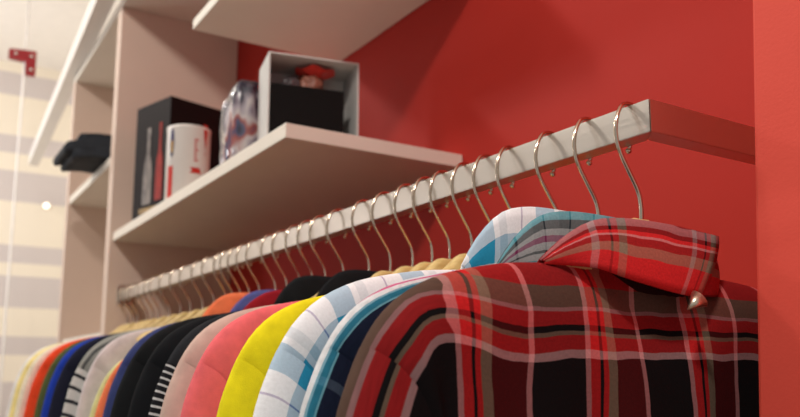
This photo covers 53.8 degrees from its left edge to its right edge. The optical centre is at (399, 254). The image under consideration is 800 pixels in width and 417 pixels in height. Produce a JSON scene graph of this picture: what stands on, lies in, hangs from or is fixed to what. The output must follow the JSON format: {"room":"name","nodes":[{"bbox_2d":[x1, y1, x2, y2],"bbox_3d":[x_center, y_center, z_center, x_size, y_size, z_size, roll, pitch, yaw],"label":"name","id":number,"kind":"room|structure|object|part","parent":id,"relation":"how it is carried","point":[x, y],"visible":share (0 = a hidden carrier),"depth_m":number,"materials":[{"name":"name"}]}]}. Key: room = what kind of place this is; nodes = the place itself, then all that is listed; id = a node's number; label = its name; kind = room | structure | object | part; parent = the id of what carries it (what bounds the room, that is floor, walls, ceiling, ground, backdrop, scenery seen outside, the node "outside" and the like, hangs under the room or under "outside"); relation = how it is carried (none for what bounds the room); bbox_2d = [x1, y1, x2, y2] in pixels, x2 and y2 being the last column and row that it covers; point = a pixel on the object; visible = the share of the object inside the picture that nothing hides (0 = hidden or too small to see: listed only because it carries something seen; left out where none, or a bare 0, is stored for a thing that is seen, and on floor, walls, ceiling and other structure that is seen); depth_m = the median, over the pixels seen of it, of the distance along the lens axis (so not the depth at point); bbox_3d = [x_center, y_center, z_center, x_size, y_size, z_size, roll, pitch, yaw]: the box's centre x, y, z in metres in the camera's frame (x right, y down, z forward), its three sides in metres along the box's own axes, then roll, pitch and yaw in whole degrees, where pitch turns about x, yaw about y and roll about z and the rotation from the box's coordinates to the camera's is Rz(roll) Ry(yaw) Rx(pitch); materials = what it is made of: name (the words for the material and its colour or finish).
{"room":"walk-in closet","nodes":[
{"label":"walk-in closet","id":0,"kind":"room"},
{"bbox_2d":[0,60,72,416],"bbox_3d":[-3.847,0.261,3.900,4.071,3.230,0.100,5,-10,-32],"label":"wall","id":1,"kind":"structure","parent":0,"point":[38,232],"depth_m":4.90,"materials":[{"name":"paint"}]},
{"bbox_2d":[42,202,49,208],"bbox_3d":[-2.222,-0.310,4.958,0.046,0.046,0.013,5,-10,-32],"label":"wall spotlight","id":2,"kind":"object","parent":1,"relation":"attached to","point":[46,205],"visible":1,"depth_m":4.95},
{"bbox_2d":[0,0,120,71],"bbox_3d":[-1.956,-1.811,1.291,4.171,0.100,7.000,5,-10,-32],"label":"ceiling","id":3,"kind":"structure","parent":0,"point":[54,25],"depth_m":4.45,"materials":[{"name":"paint"}]},
{"bbox_2d":[0,0,30,403],"bbox_3d":[-1.886,0.246,3.782,0.011,3.230,0.011,5,-10,-32],"label":"cable","id":4,"kind":"object","parent":3,"relation":"hanging from","point":[29,1],"visible":1,"depth_m":3.85,"materials":[{"name":"white plastic"}]},
{"bbox_2d":[8,48,36,77],"bbox_3d":[-1.892,-0.967,3.952,0.125,0.130,0.040,5,-10,-32],"label":"clamp","id":5,"kind":"object","parent":4,"relation":"attached to","point":[19,55],"visible":1,"depth_m":3.95,"materials":[{"name":"red plastic"}]},
{"bbox_2d":[229,0,756,293],"bbox_3d":[0.556,-0.186,0.881,0.100,3.230,4.030,5,-10,-32],"label":"wall","id":6,"kind":"structure","parent":0,"point":[470,79],"depth_m":1.29,"materials":[{"name":"red paint"}]},
{"bbox_2d":[113,123,461,250],"bbox_3d":[-0.361,-0.114,1.896,0.361,0.026,1.220,5,-10,-32],"label":"wall shelf","id":7,"kind":"object","parent":6,"relation":"attached to","point":[293,174],"visible":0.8,"depth_m":1.63,"materials":[{"name":"white wood"}]},
{"bbox_2d":[132,96,221,220],"bbox_3d":[-0.618,-0.247,2.218,0.172,0.330,0.186,-7,-11,41],"label":"box","id":8,"kind":"object","parent":7,"relation":"on","point":[153,120],"visible":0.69,"depth_m":2.16,"materials":[{"name":"black cardboard"}]},
{"bbox_2d":[164,124,210,199],"bbox_3d":[-0.525,-0.218,1.952,0.107,0.196,0.107,5,-10,-32],"label":"tin","id":9,"kind":"object","parent":7,"relation":"on","point":[188,145],"visible":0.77,"depth_m":1.91,"materials":[{"name":"white metal"}]},
{"bbox_2d":[219,80,258,163],"bbox_3d":[-0.325,-0.263,1.612,0.072,0.184,0.082,7,-11,-39],"label":"bag","id":10,"kind":"object","parent":7,"relation":"on","point":[238,130],"visible":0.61,"depth_m":1.58,"materials":[{"name":"plastic"}]},
{"bbox_2d":[258,51,358,139],"bbox_3d":[-0.182,-0.278,1.559,0.178,0.197,0.104,3,-9,-20],"label":"carton","id":11,"kind":"object","parent":7,"relation":"on","point":[276,66],"visible":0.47,"depth_m":1.56,"materials":[{"name":"white cardboard"}]},
{"bbox_2d":[269,83,343,132],"bbox_3d":[-0.193,-0.251,1.551,0.144,0.135,0.092,3,-9,-20],"label":"box","id":12,"kind":"object","parent":11,"relation":"in","point":[318,108],"visible":0.39,"depth_m":1.51,"materials":[{"name":"black cardboard"}]},
{"bbox_2d":[282,64,334,88],"bbox_3d":[-0.182,-0.343,1.569,0.107,0.052,0.068,3,-9,-20],"label":"doll","id":13,"kind":"object","parent":12,"relation":"on","point":[312,76],"visible":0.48,"depth_m":1.55,"materials":[{"name":"red fabric"}]},
{"bbox_2d":[193,0,427,60],"bbox_3d":[-0.146,-0.540,1.611,0.367,0.023,0.614,5,-10,-32],"label":"wall shelf","id":14,"kind":"object","parent":6,"relation":"attached to","point":[326,29],"visible":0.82,"depth_m":1.73,"materials":[{"name":"white wood"}]},
{"bbox_2d":[116,99,754,304],"bbox_3d":[-0.160,0.009,1.575,0.343,0.058,1.942,5,-10,-32],"label":"rail","id":15,"kind":"object","parent":6,"relation":"attached to","point":[649,119],"visible":0.84,"depth_m":0.82,"materials":[{"name":"white wood"}]},
{"bbox_2d":[108,287,132,334],"bbox_3d":[-0.789,0.191,2.264,0.370,0.200,0.033,5,-10,-31],"label":"clothes hanger","id":16,"kind":"object","parent":15,"relation":"hanging from","point":[119,327],"visible":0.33,"depth_m":2.26,"materials":[{"name":"metal"}]},
{"bbox_3d":[-0.785,0.245,2.249,0.370,0.090,0.019,5,-10,-31],"label":"wooden arm","id":17,"kind":"part","parent":16,"relation":"part of","materials":[{"name":"brown wood"}]},
{"bbox_3d":[-0.803,0.118,2.307,0.048,0.058,0.003,5,-10,-32],"label":"plate","id":18,"kind":"part","parent":15,"relation":"part of","materials":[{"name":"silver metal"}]},
{"bbox_2d":[113,285,136,333],"bbox_3d":[-0.758,0.184,2.215,0.370,0.200,0.033,6,-10,-33],"label":"clothes hanger","id":19,"kind":"object","parent":15,"relation":"hanging from","point":[124,326],"visible":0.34,"depth_m":2.21,"materials":[{"name":"metal"}]},
{"bbox_2d":[6,343,58,416],"bbox_3d":[-0.755,0.530,2.158,0.626,0.590,0.053,5,-10,-32],"label":"knit top","id":20,"kind":"object","parent":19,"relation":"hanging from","point":[32,355],"visible":0.03,"depth_m":2.03,"materials":[{"name":"fabric"}]},
{"bbox_3d":[-0.754,0.237,2.201,0.370,0.090,0.019,6,-10,-33],"label":"wooden arm","id":21,"kind":"part","parent":19,"relation":"part of","materials":[{"name":"brown wood"}]},
{"bbox_2d":[118,283,141,332],"bbox_3d":[-0.728,0.177,2.169,0.370,0.200,0.033,6,-10,-33],"label":"clothes hanger","id":22,"kind":"object","parent":15,"relation":"hanging from","point":[131,325],"visible":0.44,"depth_m":2.16,"materials":[{"name":"metal"}]},
{"bbox_2d":[9,342,63,416],"bbox_3d":[-0.725,0.523,2.112,0.625,0.590,0.054,5,-10,-32],"label":"knit top","id":23,"kind":"object","parent":22,"relation":"hanging from","point":[26,368],"visible":0.03,"depth_m":1.99,"materials":[{"name":"yellow fabric"}]},
{"bbox_3d":[-0.725,0.231,2.155,0.370,0.090,0.019,6,-10,-33],"label":"wooden arm","id":24,"kind":"part","parent":22,"relation":"part of","materials":[{"name":"brown wood"}]},
{"bbox_2d":[126,280,151,331],"bbox_3d":[-0.678,0.165,2.091,0.370,0.200,0.033,5,-10,-29],"label":"clothes hanger","id":25,"kind":"object","parent":15,"relation":"hanging from","point":[140,322],"visible":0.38,"depth_m":2.08,"materials":[{"name":"metal"}]},
{"bbox_2d":[14,341,70,416],"bbox_3d":[-0.674,0.511,2.033,0.626,0.590,0.056,5,-10,-32],"label":"knit top","id":26,"kind":"object","parent":25,"relation":"hanging from","point":[23,387],"visible":0.05,"depth_m":1.91,"materials":[{"name":"white fabric"}]},
{"bbox_3d":[-0.674,0.219,2.076,0.370,0.090,0.019,5,-10,-29],"label":"wooden arm","id":27,"kind":"part","parent":25,"relation":"part of","materials":[{"name":"brown wood"}]},
{"bbox_2d":[133,278,156,329],"bbox_3d":[-0.647,0.158,2.042,0.370,0.200,0.033,6,-10,-35],"label":"clothes hanger","id":28,"kind":"object","parent":15,"relation":"hanging from","point":[145,321],"visible":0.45,"depth_m":2.03,"materials":[{"name":"metal"}]},
{"bbox_2d":[19,341,71,416],"bbox_3d":[-0.643,0.504,1.984,0.619,0.590,0.052,5,-10,-32],"label":"knit top","id":29,"kind":"object","parent":28,"relation":"hanging from","point":[36,368],"visible":0.06,"depth_m":1.86,"materials":[{"name":"pink fabric"}]},
{"bbox_3d":[-0.643,0.212,2.028,0.370,0.090,0.019,6,-10,-35],"label":"wooden arm","id":30,"kind":"part","parent":28,"relation":"part of","materials":[{"name":"brown wood"}]},
{"bbox_2d":[139,275,163,328],"bbox_3d":[-0.617,0.151,1.996,0.370,0.200,0.033,5,-10,-30],"label":"clothes hanger","id":31,"kind":"object","parent":15,"relation":"hanging from","point":[153,320],"visible":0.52,"depth_m":1.99,"materials":[{"name":"metal"}]},
{"bbox_3d":[-0.613,0.205,1.981,0.370,0.090,0.019,5,-10,-30],"label":"wooden arm","id":32,"kind":"part","parent":31,"relation":"part of","materials":[{"name":"brown wood"}]},
{"bbox_2d":[147,272,174,327],"bbox_3d":[-0.569,0.140,1.922,0.370,0.200,0.033,5,-10,-28],"label":"clothes hanger","id":33,"kind":"object","parent":15,"relation":"hanging from","point":[160,320],"visible":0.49,"depth_m":1.91,"materials":[{"name":"metal"}]},
{"bbox_2d":[23,336,96,416],"bbox_3d":[-0.567,0.486,1.864,0.638,0.590,0.053,5,-10,-32],"label":"knit top","id":34,"kind":"object","parent":33,"relation":"hanging from","point":[33,395],"visible":0.11,"depth_m":1.74,"materials":[{"name":"fabric"}]},
{"bbox_3d":[-0.566,0.194,1.908,0.370,0.090,0.019,5,-10,-28],"label":"wooden arm","id":35,"kind":"part","parent":33,"relation":"part of","materials":[{"name":"brown wood"}]},
{"bbox_2d":[156,268,185,326],"bbox_3d":[-0.522,0.129,1.848,0.370,0.200,0.033,5,-10,-28],"label":"clothes hanger","id":36,"kind":"object","parent":15,"relation":"hanging from","point":[170,318],"visible":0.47,"depth_m":1.84,"materials":[{"name":"metal"}]},
{"bbox_2d":[34,335,103,416],"bbox_3d":[-0.518,0.475,1.789,0.622,0.590,0.055,5,-10,-32],"label":"knit top","id":37,"kind":"object","parent":36,"relation":"hanging from","point":[47,379],"visible":0.08,"depth_m":1.67,"materials":[{"name":"fabric"}]},
{"bbox_3d":[-0.518,0.183,1.833,0.370,0.090,0.019,5,-10,-28],"label":"wooden arm","id":38,"kind":"part","parent":36,"relation":"part of","materials":[{"name":"brown wood"}]},
{"bbox_2d":[164,264,194,325],"bbox_3d":[-0.482,0.120,1.785,0.370,0.200,0.033,5,-10,-30],"label":"clothes hanger","id":39,"kind":"object","parent":15,"relation":"hanging from","point":[181,316],"visible":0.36,"depth_m":1.77,"materials":[{"name":"metal"}]},
{"bbox_2d":[41,334,109,416],"bbox_3d":[-0.479,0.466,1.728,0.618,0.590,0.058,5,-10,-32],"label":"knit top","id":40,"kind":"object","parent":39,"relation":"hanging from","point":[52,384],"visible":0.05,"depth_m":1.61,"materials":[{"name":"blue fabric"}]},
{"bbox_3d":[-0.478,0.173,1.771,0.370,0.090,0.019,5,-10,-30],"label":"wooden arm","id":41,"kind":"part","parent":39,"relation":"part of","materials":[{"name":"brown wood"}]},
{"bbox_2d":[136,249,236,339],"bbox_3d":[-0.340,0.087,1.563,0.370,0.200,0.034,5,-10,-32],"label":"clothes hanger","id":42,"kind":"object","parent":15,"relation":"hanging from","point":[226,250],"visible":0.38,"depth_m":1.56,"materials":[{"name":"metal"}]},
{"bbox_2d":[75,327,159,416],"bbox_3d":[-0.337,0.432,1.506,0.583,0.590,0.038,5,-10,-32],"label":"knit top","id":43,"kind":"object","parent":42,"relation":"hanging from","point":[116,350],"visible":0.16,"depth_m":1.41,"materials":[{"name":"white fabric"}]},
{"bbox_2d":[137,246,244,341],"bbox_3d":[-0.317,0.081,1.528,0.370,0.200,0.033,6,-10,-32],"label":"clothes hanger","id":44,"kind":"object","parent":15,"relation":"hanging from","point":[234,247],"visible":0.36,"depth_m":1.52,"materials":[{"name":"metal"}]},
{"bbox_2d":[89,360,121,416],"bbox_3d":[-0.314,0.445,1.467,0.565,0.554,0.038,5,-10,-32],"label":"knit top","id":45,"kind":"object","parent":44,"relation":"hanging from","point":[96,401],"visible":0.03,"depth_m":1.36,"materials":[{"name":"yellow fabric"}]},
{"bbox_3d":[-0.313,0.135,1.513,0.370,0.090,0.019,5,-10,-32],"label":"wooden arm","id":46,"kind":"part","parent":44,"relation":"part of","materials":[{"name":"brown wood"}]},
{"bbox_2d":[179,260,206,321],"bbox_3d":[-0.438,0.109,1.714,0.370,0.200,0.033,6,-10,-36],"label":"clothes hanger","id":47,"kind":"object","parent":15,"relation":"hanging from","point":[193,313],"visible":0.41,"depth_m":1.70,"materials":[{"name":"metal"}]},
{"bbox_2d":[47,332,121,416],"bbox_3d":[-0.433,0.455,1.657,0.619,0.590,0.051,5,-10,-32],"label":"knit top","id":48,"kind":"object","parent":47,"relation":"hanging from","point":[67,373],"visible":0.08,"depth_m":1.54,"materials":[{"name":"blue fabric"}]},
{"bbox_3d":[-0.433,0.163,1.701,0.370,0.090,0.019,6,-10,-36],"label":"wooden arm","id":49,"kind":"part","parent":47,"relation":"part of","materials":[{"name":"brown wood"}]},
{"bbox_2d":[192,255,218,317],"bbox_3d":[-0.398,0.100,1.655,0.370,0.200,0.033,4,-10,-27],"label":"clothes hanger","id":50,"kind":"object","parent":15,"relation":"hanging from","point":[200,314],"visible":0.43,"depth_m":1.65,"materials":[{"name":"metal"}]},
{"bbox_3d":[-0.395,0.154,1.640,0.370,0.090,0.019,4,-10,-27],"label":"wooden arm","id":51,"kind":"part","parent":50,"relation":"part of","materials":[{"name":"brown wood"}]},
{"bbox_2d":[213,251,228,294],"bbox_3d":[-0.360,0.091,1.594,0.370,0.200,0.033,6,-10,-34],"label":"clothes hanger","id":52,"kind":"object","parent":15,"relation":"hanging from","point":[216,256],"visible":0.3,"depth_m":1.59,"materials":[{"name":"metal"}]},
{"bbox_2d":[61,327,154,416],"bbox_3d":[-0.357,0.437,1.538,0.619,0.590,0.050,5,-10,-32],"label":"knit top","id":53,"kind":"object","parent":52,"relation":"hanging from","point":[76,385],"visible":0.1,"depth_m":1.42,"materials":[{"name":"fabric"}]},
{"bbox_2d":[235,243,252,292],"bbox_3d":[-0.293,0.076,1.490,0.370,0.200,0.033,6,-10,-34],"label":"clothes hanger","id":54,"kind":"object","parent":15,"relation":"hanging from","point":[242,244],"visible":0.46,"depth_m":1.48,"materials":[{"name":"metal"}]},
{"bbox_2d":[245,239,262,289],"bbox_3d":[-0.266,0.070,1.448,0.370,0.200,0.033,6,-10,-33],"label":"clothes hanger","id":55,"kind":"object","parent":15,"relation":"hanging from","point":[253,240],"visible":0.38,"depth_m":1.44,"materials":[{"name":"metal"}]},
{"bbox_2d":[95,292,248,416],"bbox_3d":[-0.260,0.389,1.390,0.587,0.642,0.056,5,-10,-32],"label":"polo shirt","id":56,"kind":"object","parent":55,"relation":"hanging from","point":[224,304],"visible":0.1,"depth_m":1.38,"materials":[{"name":"orange fabric"}]},
{"bbox_2d":[260,233,279,289],"bbox_3d":[-0.228,0.061,1.388,0.370,0.200,0.033,5,-10,-30],"label":"clothes hanger","id":57,"kind":"object","parent":15,"relation":"hanging from","point":[269,234],"visible":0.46,"depth_m":1.38,"materials":[{"name":"metal"}]},
{"bbox_2d":[271,229,290,284],"bbox_3d":[-0.202,0.055,1.348,0.370,0.200,0.033,5,-10,-30],"label":"clothes hanger","id":58,"kind":"object","parent":15,"relation":"hanging from","point":[280,230],"visible":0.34,"depth_m":1.34,"materials":[{"name":"metal"}]},
{"bbox_2d":[230,290,273,311],"bbox_3d":[-0.198,0.377,1.292,0.557,0.637,0.053,5,-10,-32],"label":"polo shirt","id":59,"kind":"object","parent":58,"relation":"hanging from","point":[240,305],"visible":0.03,"depth_m":1.28,"materials":[{"name":"blue fabric"}]},
{"bbox_2d":[284,224,302,276],"bbox_3d":[-0.174,0.048,1.304,0.370,0.200,0.033,6,-10,-34],"label":"clothes hanger","id":60,"kind":"object","parent":15,"relation":"hanging from","point":[294,225],"visible":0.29,"depth_m":1.30,"materials":[{"name":"metal"}]},
{"bbox_2d":[102,322,176,416],"bbox_3d":[-0.170,0.394,1.246,0.634,0.590,0.049,5,-10,-32],"label":"knit top","id":61,"kind":"object","parent":60,"relation":"hanging from","point":[123,366],"visible":0.07,"depth_m":1.13,"materials":[{"name":"blue fabric"}]},
{"bbox_2d":[296,220,315,274],"bbox_3d":[-0.149,0.042,1.264,0.370,0.200,0.033,5,-10,-31],"label":"clothes hanger","id":62,"kind":"object","parent":15,"relation":"hanging from","point":[304,221],"visible":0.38,"depth_m":1.26,"materials":[{"name":"metal"}]},
{"bbox_2d":[243,290,281,309],"bbox_3d":[-0.144,0.369,1.207,0.557,0.628,0.053,5,-10,-32],"label":"polo shirt","id":63,"kind":"object","parent":62,"relation":"hanging from","point":[268,298],"visible":0.05,"depth_m":1.19,"materials":[{"name":"red fabric"}]},
{"bbox_2d":[308,215,328,275],"bbox_3d":[-0.124,0.037,1.227,0.370,0.200,0.033,5,-10,-30],"label":"clothes hanger","id":64,"kind":"object","parent":15,"relation":"hanging from","point":[318,216],"visible":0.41,"depth_m":1.22,"materials":[{"name":"metal"}]},
{"bbox_2d":[110,275,330,416],"bbox_3d":[-0.119,0.354,1.170,0.658,0.646,0.052,5,-10,-32],"label":"polo shirt","id":65,"kind":"object","parent":64,"relation":"hanging from","point":[303,287],"visible":0.08,"depth_m":1.06,"materials":[{"name":"black fabric"}]},
{"bbox_2d":[312,208,347,297],"bbox_3d":[-0.092,0.029,1.178,0.370,0.200,0.033,5,-10,-28],"label":"clothes hanger","id":66,"kind":"object","parent":15,"relation":"hanging from","point":[337,209],"visible":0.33,"depth_m":1.17,"materials":[{"name":"metal"}]},
{"bbox_2d":[127,311,235,416],"bbox_3d":[-0.089,0.375,1.119,0.642,0.590,0.055,5,-10,-32],"label":"knit top","id":67,"kind":"object","parent":66,"relation":"hanging from","point":[147,383],"visible":0.1,"depth_m":1.00,"materials":[{"name":"black fabric"}]},
{"bbox_2d":[216,295,323,416],"bbox_3d":[0.078,0.336,0.859,0.638,0.590,0.047,5,-10,-32],"label":"shirt","id":68,"kind":"object","parent":66,"relation":"hanging from","point":[248,373],"visible":0.14,"depth_m":0.75,"materials":[{"name":"yellow fabric"}]},
{"bbox_2d":[351,199,371,270],"bbox_3d":[-0.052,0.020,1.114,0.370,0.200,0.033,5,-10,-31],"label":"clothes hanger","id":69,"kind":"object","parent":15,"relation":"hanging from","point":[361,200],"visible":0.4,"depth_m":1.11,"materials":[{"name":"metal"}]},
{"bbox_2d":[148,270,377,416],"bbox_3d":[-0.048,0.340,1.059,0.632,0.640,0.055,5,-10,-32],"label":"knit top","id":70,"kind":"object","parent":69,"relation":"hanging from","point":[342,278],"visible":0.12,"depth_m":0.95,"materials":[{"name":"black fabric"}]},
{"bbox_2d":[370,191,393,277],"bbox_3d":[-0.021,0.013,1.067,0.370,0.200,0.033,5,-10,-28],"label":"clothes hanger","id":71,"kind":"object","parent":15,"relation":"hanging from","point":[379,273],"visible":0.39,"depth_m":1.06,"materials":[{"name":"metal"}]},
{"bbox_2d":[160,304,276,416],"bbox_3d":[-0.018,0.358,1.008,0.638,0.590,0.052,5,-10,-32],"label":"knit top","id":72,"kind":"object","parent":71,"relation":"hanging from","point":[180,381],"visible":0.07,"depth_m":0.89,"materials":[{"name":"fabric"}]},
{"bbox_3d":[-0.018,0.066,1.052,0.370,0.090,0.019,5,-10,-28],"label":"wooden arm","id":73,"kind":"part","parent":71,"relation":"part of","materials":[{"name":"brown wood"}]},
{"bbox_2d":[392,183,414,273],"bbox_3d":[0.008,0.006,1.020,0.370,0.200,0.033,5,-10,-32],"label":"clothes hanger","id":74,"kind":"object","parent":15,"relation":"hanging from","point":[403,268],"visible":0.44,"depth_m":1.01,"materials":[{"name":"metal"}]},
{"bbox_2d":[180,300,301,416],"bbox_3d":[0.011,0.352,0.963,0.625,0.590,0.049,5,-10,-32],"label":"knit top","id":75,"kind":"object","parent":74,"relation":"hanging from","point":[204,393],"visible":0.08,"depth_m":0.85,"materials":[{"name":"pink fabric"}]},
{"bbox_3d":[0.011,0.059,1.006,0.370,0.090,0.019,5,-10,-32],"label":"wooden arm","id":76,"kind":"part","parent":74,"relation":"part of","materials":[{"name":"brown wood"}]},
{"bbox_2d":[409,176,433,271],"bbox_3d":[0.031,0.000,0.984,0.370,0.200,0.033,5,-10,-30],"label":"clothes hanger","id":77,"kind":"object","parent":15,"relation":"hanging from","point":[423,265],"visible":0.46,"depth_m":0.98,"materials":[{"name":"metal"}]},
{"bbox_3d":[0.035,0.054,0.970,0.370,0.090,0.019,5,-10,-30],"label":"wooden arm","id":78,"kind":"part","parent":77,"relation":"part of","materials":[{"name":"brown wood"}]},
{"bbox_2d":[425,170,451,269],"bbox_3d":[0.051,-0.004,0.953,0.370,0.200,0.033,5,-10,-31],"label":"clothes hanger","id":79,"kind":"object","parent":15,"relation":"hanging from","point":[438,264],"visible":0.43,"depth_m":0.94,"materials":[{"name":"metal"}]},
{"bbox_3d":[0.055,0.049,0.939,0.370,0.090,0.019,5,-10,-31],"label":"wooden arm","id":80,"kind":"part","parent":79,"relation":"part of","materials":[{"name":"brown wood"}]},
{"bbox_2d":[442,162,473,269],"bbox_3d":[0.074,-0.010,0.916,0.370,0.200,0.033,5,-10,-32],"label":"clothes hanger","id":81,"kind":"object","parent":15,"relation":"hanging from","point":[455,263],"visible":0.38,"depth_m":0.91,"materials":[{"name":"metal"}]},
{"bbox_3d":[0.078,0.044,0.902,0.370,0.090,0.019,5,-10,-32],"label":"wooden arm","id":82,"kind":"part","parent":81,"relation":"part of","materials":[{"name":"brown wood"}]},
{"bbox_2d":[459,154,493,269],"bbox_3d":[0.097,-0.015,0.882,0.370,0.200,0.033,5,-10,-30],"label":"clothes hanger","id":83,"kind":"object","parent":15,"relation":"hanging from","point":[490,192],"visible":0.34,"depth_m":0.88,"materials":[{"name":"metal"}]},
{"bbox_2d":[495,145,514,208],"bbox_3d":[0.118,-0.020,0.848,0.370,0.200,0.033,6,-10,-33],"label":"clothes hanger","id":84,"kind":"object","parent":15,"relation":"hanging from","point":[512,185],"visible":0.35,"depth_m":0.84,"materials":[{"name":"metal"}]},
{"bbox_2d":[534,131,557,209],"bbox_3d":[0.151,-0.028,0.797,0.370,0.200,0.033,5,-10,-29],"label":"clothes hanger","id":85,"kind":"object","parent":15,"relation":"hanging from","point":[552,173],"visible":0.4,"depth_m":0.79,"materials":[{"name":"metal"}]},
{"bbox_2d":[253,207,561,416],"bbox_3d":[0.154,0.284,0.744,0.687,0.658,0.054,5,-10,-32],"label":"shirt","id":86,"kind":"object","parent":85,"relation":"hanging from","point":[285,384],"visible":0.2,"depth_m":0.63,"materials":[{"name":"white fabric"}]},
{"bbox_2d":[572,117,600,214],"bbox_3d":[0.180,-0.034,0.752,0.370,0.200,0.033,5,-10,-31],"label":"clothes hanger","id":87,"kind":"object","parent":15,"relation":"hanging from","point":[589,161],"visible":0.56,"depth_m":0.75,"materials":[{"name":"metal"}]},
{"bbox_2d":[299,211,614,416],"bbox_3d":[0.183,0.284,0.698,0.661,0.645,0.051,5,-10,-32],"label":"plaid shirt","id":88,"kind":"object","parent":87,"relation":"hanging from","point":[323,394],"visible":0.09,"depth_m":0.59,"materials":[{"name":"blue fabric"}]},
{"bbox_2d":[569,101,648,268],"bbox_3d":[0.207,-0.041,0.710,0.370,0.200,0.033,5,-10,-32],"label":"clothes hanger","id":89,"kind":"object","parent":15,"relation":"hanging from","point":[628,150],"visible":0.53,"depth_m":0.70,"materials":[{"name":"silver metal"}]},
{"bbox_2d":[336,218,758,416],"bbox_3d":[0.219,0.284,0.641,0.656,0.628,0.082,5,-10,-32],"label":"plaid shirt","id":90,"kind":"object","parent":89,"relation":"hanging from","point":[653,328],"visible":0.91,"depth_m":0.62,"materials":[{"name":"red fabric"}]},
{"bbox_3d":[0.211,0.013,0.696,0.370,0.090,0.019,5,-10,-32],"label":"wooden arm","id":91,"kind":"part","parent":89,"relation":"part of","materials":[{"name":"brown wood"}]},
{"bbox_2d":[753,0,799,416],"bbox_3d":[0.518,-0.229,0.598,0.271,3.230,0.549,5,-10,-32],"label":"wall","id":92,"kind":"structure","parent":0,"point":[776,23],"depth_m":0.65,"materials":[{"name":"red paint"}]},
{"bbox_3d":[-1.960,1.482,0.798,4.171,0.100,7.000,5,-10,-32],"label":"floor","id":93,"kind":"structure","parent":0,"visible":0},
{"bbox_2d":[57,0,237,343],"bbox_3d":[-0.602,0.411,2.192,0.372,2.435,1.910,5,-10,-32],"label":"shelving unit","id":94,"kind":"object","parent":93,"relation":"on","point":[148,52],"visible":0.41,"depth_m":2.48,"materials":[{"name":"white wood"}]},
{"bbox_2d":[28,0,114,165],"bbox_3d":[-1.195,-0.744,2.936,0.050,0.062,3.403,5,-10,-29],"label":"plank","id":95,"kind":"object","parent":94,"relation":"attached to","point":[97,12],"visible":1,"depth_m":3.03,"materials":[{"name":"white wood"}]},
{"bbox_3d":[-0.909,0.295,2.692,0.340,0.028,0.695,5,-10,-32],"label":"bay shelf","id":96,"kind":"part","parent":94,"relation":"part of","materials":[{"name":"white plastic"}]},
{"bbox_2d":[53,133,111,173],"bbox_3d":[-0.931,-0.317,2.574,0.340,0.093,0.224,5,-10,-32],"label":"trousers","id":97,"kind":"object","parent":94,"relation":"on","point":[88,152],"visible":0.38,"depth_m":2.45,"materials":[{"name":"black fabric"}]},
{"bbox_3d":[-0.934,-0.317,2.569,0.330,0.060,0.210,5,-10,-32],"label":"trouser leg","id":98,"kind":"part","parent":97,"relation":"part of","materials":[{"name":"black fabric"}]},
{"bbox_3d":[-0.921,-0.294,2.577,0.315,0.049,0.224,5,-10,-32],"label":"trouser leg","id":99,"kind":"part","parent":97,"relation":"part of","materials":[{"name":"black fabric"}]},
{"bbox_3d":[-0.918,-0.346,2.575,0.280,0.034,0.184,5,-10,-32],"label":"trouser leg","id":100,"kind":"part","parent":97,"relation":"part of","materials":[{"name":"black fabric"}]},
{"bbox_3d":[-1.103,0.541,2.971,0.372,2.407,0.040,5,-10,-32],"label":"panel","id":101,"kind":"part","parent":94,"relation":"part of","materials":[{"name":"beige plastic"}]},
{"bbox_3d":[-0.911,-0.233,2.769,0.346,0.028,0.695,5,-10,-32],"label":"bay shelf","id":102,"kind":"part","parent":94,"relation":"part of","materials":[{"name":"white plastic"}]}
]}

